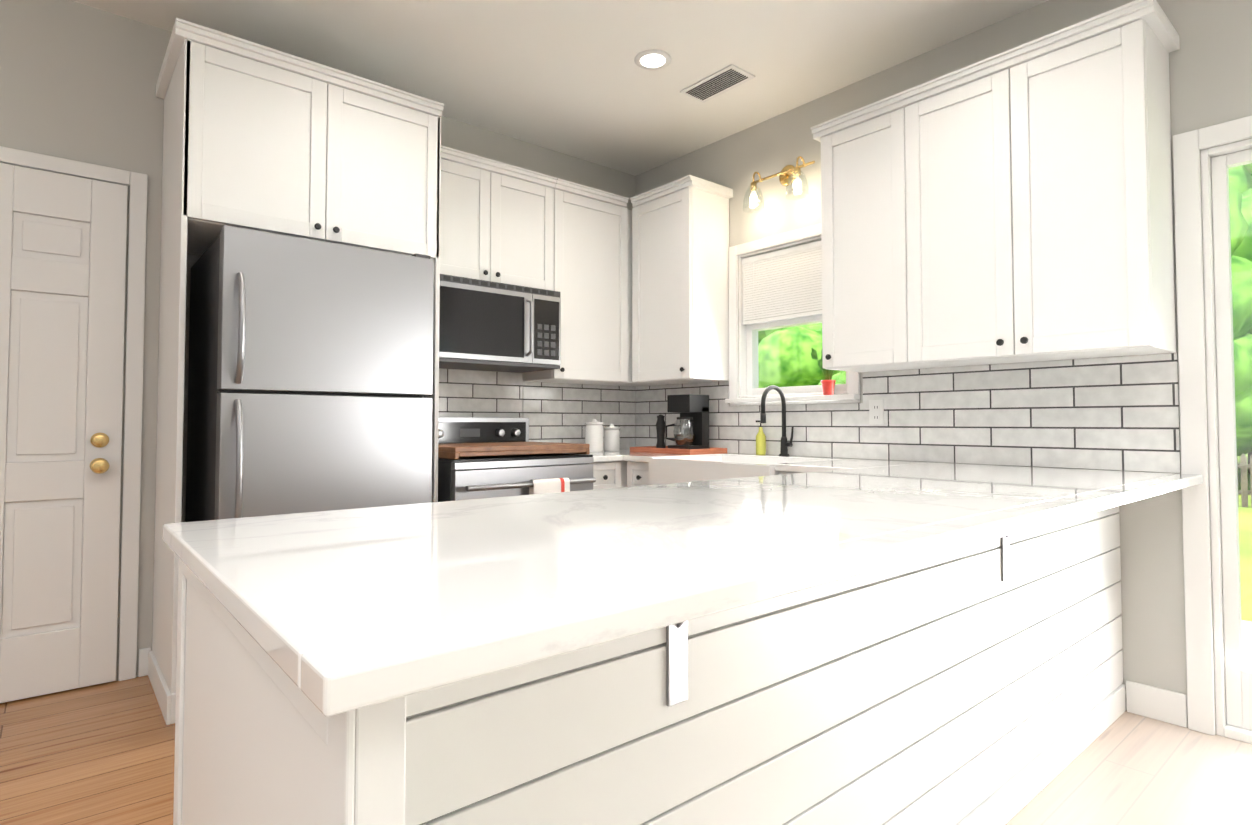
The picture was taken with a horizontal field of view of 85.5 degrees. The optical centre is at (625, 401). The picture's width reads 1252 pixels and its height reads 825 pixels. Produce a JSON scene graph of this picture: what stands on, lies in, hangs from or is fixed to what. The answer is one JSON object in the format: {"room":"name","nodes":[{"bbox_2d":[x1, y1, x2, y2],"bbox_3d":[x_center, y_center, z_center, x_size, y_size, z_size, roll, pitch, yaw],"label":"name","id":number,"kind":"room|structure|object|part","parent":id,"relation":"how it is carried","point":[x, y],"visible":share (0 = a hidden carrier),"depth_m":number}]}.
{"room":"kitchen","nodes":[
{"label":"kitchen","id":0,"kind":"room"},
{"bbox_2d":[0,0,635,698],"bbox_3d":[-2.893,-0.248,2.147,7.920,2.700,0.160,2,-2,-40],"label":"wall","id":1,"kind":"structure","parent":0,"point":[78,82],"depth_m":2.77},
{"bbox_2d":[0,163,127,702],"bbox_3d":[-2.323,0.109,2.447,0.810,1.989,0.093,2,-2,-40],"label":"entry door","id":2,"kind":"structure","parent":1,"relation":"in","point":[62,285],"depth_m":2.60},
{"bbox_2d":[0,146,147,680],"bbox_3d":[-2.344,0.081,2.480,0.934,2.062,0.018,2,-2,-40],"label":"door frame","id":3,"kind":"structure","parent":1,"relation":"attached to","point":[136,182],"depth_m":2.75},
{"bbox_2d":[440,145,556,290],"bbox_3d":[-0.792,-0.917,3.597,0.786,0.632,0.357,2,-2,-40],"label":"upper cabinet","id":4,"kind":"object","parent":1,"relation":"attached to","point":[496,221],"visible":0.62,"depth_m":3.50},
{"bbox_2d":[439,274,560,372],"bbox_3d":[-0.754,-0.388,3.555,0.756,0.418,0.444,2,-2,-40],"label":"over-the-range microwave","id":5,"kind":"object","parent":4,"relation":"attached to","point":[484,325],"visible":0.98,"depth_m":3.43},
{"bbox_2d":[439,369,634,449],"bbox_3d":[-0.563,0.198,3.985,1.620,0.723,0.008,2,-2,-40],"label":"tile backsplash","id":6,"kind":"structure","parent":1,"relation":"attached to","point":[556,412],"depth_m":4.04},
{"bbox_2d":[523,178,666,385],"bbox_3d":[-0.156,-0.664,4.126,0.874,1.105,0.357,2,-2,-40],"label":"upper cabinet","id":7,"kind":"object","parent":1,"relation":"attached to","point":[593,256],"visible":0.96,"depth_m":3.92},
{"bbox_2d":[138,648,1187,727],"bbox_3d":[-1.134,0.980,0.019,7.596,0.110,5.296,2,-2,-40],"label":"baseboard","id":8,"kind":"structure","parent":1,"relation":"attached to","point":[1160,704],"depth_m":2.37},
{"bbox_2d":[71,0,1047,175],"bbox_3d":[-1.134,-1.724,0.105,7.920,0.120,5.620,2,-2,-40],"label":"ceiling","id":9,"kind":"structure","parent":0,"point":[570,78],"depth_m":3.03},
{"bbox_2d":[634,49,670,69],"bbox_3d":[0.123,-1.564,3.110,0.170,0.008,0.170,2,-2,-40],"label":"recessed light","id":10,"kind":"object","parent":9,"relation":"in","point":[652,59],"visible":1,"depth_m":3.10},
{"bbox_2d":[680,64,754,102],"bbox_3d":[0.447,-1.556,3.330,0.170,0.012,0.340,2,-2,-40],"label":"ceiling vent","id":11,"kind":"object","parent":9,"relation":"in","point":[721,81],"visible":1,"depth_m":3.31},
{"bbox_2d":[0,675,1251,824],"bbox_3d":[-1.134,1.095,0.016,7.920,0.120,5.620,2,-2,-40],"label":"floor","id":12,"kind":"structure","parent":0,"point":[101,754],"depth_m":2.01},
{"bbox_2d":[148,18,443,724],"bbox_3d":[-1.391,-0.100,2.890,1.000,2.450,0.627,2,-2,-40],"label":"surround","id":13,"kind":"object","parent":12,"relation":"on","point":[257,137],"visible":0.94,"depth_m":2.63},
{"bbox_2d":[185,225,433,521],"bbox_3d":[-1.295,0.262,2.765,0.748,1.718,0.830,2,-2,-40],"label":"fridge","id":14,"kind":"object","parent":12,"relation":"on","point":[310,379],"visible":0.56,"depth_m":2.48},
{"bbox_2d":[438,417,595,501],"bbox_3d":[-0.649,0.611,3.399,0.760,1.062,0.737,2,-2,-40],"label":"range","id":15,"kind":"object","parent":12,"relation":"on","point":[470,477],"visible":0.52,"depth_m":3.21},
{"bbox_2d":[438,442,589,458],"bbox_3d":[-0.645,0.242,3.406,0.736,0.053,0.560,2,-2,-40],"label":"board","id":16,"kind":"object","parent":15,"relation":"on","point":[451,450],"visible":0.69,"depth_m":3.20},
{"bbox_2d":[529,478,569,494],"bbox_3d":[-0.358,0.524,3.181,0.200,0.320,0.041,2,-2,-40],"label":"dish towel","id":17,"kind":"object","parent":15,"relation":"hanging from","point":[553,485],"visible":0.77,"depth_m":3.16},
{"bbox_2d":[589,461,627,489],"bbox_3d":[-0.067,0.745,3.976,0.873,0.829,0.633,2,-2,-40],"label":"base cabinet","id":18,"kind":"object","parent":12,"relation":"on","point":[609,474],"visible":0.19,"depth_m":3.60},
{"bbox_2d":[590,449,640,461],"bbox_3d":[-0.103,0.313,3.942,0.757,0.030,0.660,2,-2,-40],"label":"countertop","id":19,"kind":"structure","parent":18,"relation":"on","point":[621,455],"depth_m":3.61},
{"bbox_2d":[585,419,603,451],"bbox_3d":[-0.189,0.203,4.046,0.112,0.196,0.112,2,-2,-40],"label":"canister","id":20,"kind":"object","parent":19,"relation":"on","point":[594,429],"visible":0.96,"depth_m":4.00},
{"bbox_2d":[604,424,619,450],"bbox_3d":[-0.086,0.222,4.172,0.102,0.166,0.102,2,-2,-40],"label":"canister","id":21,"kind":"object","parent":19,"relation":"on","point":[611,437],"visible":1,"depth_m":4.13},
{"bbox_2d":[630,446,726,454],"bbox_3d":[0.297,0.282,3.917,0.300,0.030,0.500,2,-2,-40],"label":"serving tray","id":22,"kind":"object","parent":19,"relation":"on","point":[654,449],"visible":0.9,"depth_m":3.77},
{"bbox_2d":[656,415,665,447],"bbox_3d":[0.208,0.184,4.041,0.058,0.210,0.060,2,-2,-40],"label":"pepper grinder","id":23,"kind":"object","parent":22,"relation":"on","point":[660,426],"visible":0.85,"depth_m":4.02},
{"bbox_2d":[665,394,708,448],"bbox_3d":[0.348,0.124,3.911,0.175,0.320,0.196,2,-2,-40],"label":"coffee maker","id":24,"kind":"object","parent":22,"relation":"on","point":[693,411],"visible":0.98,"depth_m":3.87},
{"bbox_2d":[627,461,648,486],"bbox_3d":[0.296,0.738,3.734,0.633,0.829,0.249,2,-2,-40],"label":"base cabinet","id":25,"kind":"object","parent":12,"relation":"on","point":[637,473],"visible":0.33,"depth_m":3.58},
{"bbox_2d":[173,506,1125,824],"bbox_3d":[0.571,0.674,1.732,2.794,0.829,0.906,2,-2,-40],"label":"base cabinet","id":26,"kind":"object","parent":12,"relation":"on","point":[965,686],"depth_m":1.12},
{"bbox_2d":[163,465,1202,715],"bbox_3d":[0.530,0.242,1.686,2.700,0.030,0.919,2,-2,-40],"label":"countertop","id":27,"kind":"structure","parent":26,"relation":"on","point":[339,611],"depth_m":0.89},
{"bbox_3d":[0.601,0.353,1.325,1.250,0.210,0.200,2,-2,-40],"label":"counter bracket","id":28,"kind":"part","parent":26,"relation":"part of"},
{"bbox_2d":[627,453,1182,480],"bbox_3d":[0.762,0.290,3.192,0.636,0.030,2.922,2,-2,-40],"label":"countertop","id":29,"kind":"structure","parent":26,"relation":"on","point":[637,457],"depth_m":2.82},
{"bbox_2d":[649,455,828,484],"bbox_3d":[0.568,0.418,3.308,0.546,0.266,0.758,2,-2,-40],"label":"sink","id":30,"kind":"object","parent":29,"relation":"in","point":[667,470],"visible":0.19,"depth_m":3.25},
{"bbox_2d":[756,420,765,454],"bbox_3d":[0.722,0.196,3.641,0.061,0.185,0.054,2,-2,-40],"label":"soap bottle","id":31,"kind":"object","parent":29,"relation":"on","point":[760,443],"visible":0.96,"depth_m":3.62},
{"bbox_2d":[760,385,793,455],"bbox_3d":[0.774,0.100,3.470,0.211,0.366,0.087,2,-2,-40],"label":"faucet","id":32,"kind":"object","parent":29,"relation":"on","point":[785,444],"visible":1,"depth_m":3.51},
{"bbox_2d":[779,471,799,474],"bbox_3d":[1.001,0.711,2.897,0.633,0.829,0.405,2,-2,-40],"label":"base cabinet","id":33,"kind":"object","parent":12,"relation":"on","point":[782,472],"visible":0.04,"depth_m":2.85},
{"bbox_2d":[636,0,1251,733],"bbox_3d":[1.830,-0.235,2.563,0.160,2.700,5.250,2,-2,-40],"label":"wall","id":34,"kind":"structure","parent":0,"point":[1210,74],"depth_m":2.44},
{"bbox_2d":[630,175,732,383],"bbox_3d":[0.311,-0.668,3.974,0.357,1.105,0.528,2,-2,-40],"label":"upper cabinet","id":35,"kind":"object","parent":34,"relation":"attached to","point":[680,280],"visible":1,"depth_m":3.84},
{"bbox_2d":[743,156,814,212],"bbox_3d":[0.798,-1.145,3.553,0.176,0.230,0.400,2,-2,-40],"label":"sconce","id":36,"kind":"object","parent":34,"relation":"attached to","point":[787,174],"visible":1,"depth_m":3.59},
{"bbox_2d":[725,224,859,405],"bbox_3d":[0.907,-0.438,3.622,0.215,0.913,0.815,2,-2,-40],"label":"window","id":37,"kind":"structure","parent":34,"relation":"in","point":[738,395],"depth_m":3.77},
{"bbox_2d":[742,240,821,324],"bbox_3d":[0.888,-0.630,3.611,0.037,0.375,0.667,2,-2,-40],"label":"window blinds","id":38,"kind":"object","parent":37,"relation":"attached to","point":[783,284],"visible":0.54,"depth_m":3.64},
{"bbox_2d":[811,348,835,394],"bbox_3d":[1.008,-0.158,3.366,0.072,0.254,0.218,2,-2,-40],"label":"potted plant","id":39,"kind":"object","parent":37,"relation":"on","point":[828,385],"visible":0.56,"depth_m":3.35},
{"bbox_2d":[815,92,930,371],"bbox_3d":[1.155,-0.686,2.995,0.327,1.077,0.459,2,-2,-40],"label":"upper cabinet","id":40,"kind":"object","parent":34,"relation":"attached to","point":[872,177],"depth_m":2.88},
{"bbox_2d":[636,353,1180,472],"bbox_3d":[0.983,0.075,3.427,0.008,0.413,2.860,2,-2,-40],"label":"tile backsplash","id":41,"kind":"structure","parent":34,"relation":"attached to","point":[1114,413],"depth_m":2.81},
{"bbox_2d":[869,400,883,424],"bbox_3d":[1.177,0.051,3.186,0.006,0.116,0.072,2,-2,-40],"label":"wall outlet","id":42,"kind":"object","parent":41,"relation":"attached to","point":[876,412],"visible":1,"depth_m":3.18},
{"bbox_2d":[919,4,1175,367],"bbox_3d":[1.502,-0.699,2.583,0.327,1.077,0.859,2,-2,-40],"label":"upper cabinet","id":43,"kind":"object","parent":34,"relation":"attached to","point":[1014,205],"depth_m":2.36},
{"bbox_2d":[1173,115,1251,743],"bbox_3d":[2.603,0.071,1.644,0.210,2.030,1.943,2,-2,-40],"label":"door frame","id":44,"kind":"structure","parent":34,"relation":"attached to","point":[1198,518],"depth_m":2.28},
{"bbox_2d":[1211,148,1251,729],"bbox_3d":[2.581,0.100,1.624,0.128,1.908,1.761,2,-2,-40],"label":"patio door","id":45,"kind":"structure","parent":34,"relation":"in","point":[1238,680],"depth_m":2.26},
{"label":"outside","id":46,"kind":"structure","parent":0,"visible":0},
{"bbox_2d":[1237,453,1251,621],"bbox_3d":[37.760,2.523,29.693,89.830,0.200,90.000,2,-2,-40],"label":"lawn","id":47,"kind":"structure","parent":46,"point":[1244,567],"depth_m":7.80},
{"bbox_2d":[758,163,1251,473],"bbox_3d":[26.675,-5.109,17.026,40.732,14.256,66.952,2,-2,-40],"label":"trees","id":48,"kind":"object","parent":47,"relation":"on","point":[779,354],"depth_m":13.70},
{"bbox_2d":[1237,453,1251,507],"bbox_3d":[9.723,1.136,4.786,11.150,1.000,40.000,2,-2,-40],"label":"fence","id":49,"kind":"object","parent":47,"relation":"on","point":[1244,494],"depth_m":11.87},
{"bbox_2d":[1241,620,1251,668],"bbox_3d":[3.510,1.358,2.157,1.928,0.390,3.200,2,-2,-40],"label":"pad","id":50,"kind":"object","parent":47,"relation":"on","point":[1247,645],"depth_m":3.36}
]}

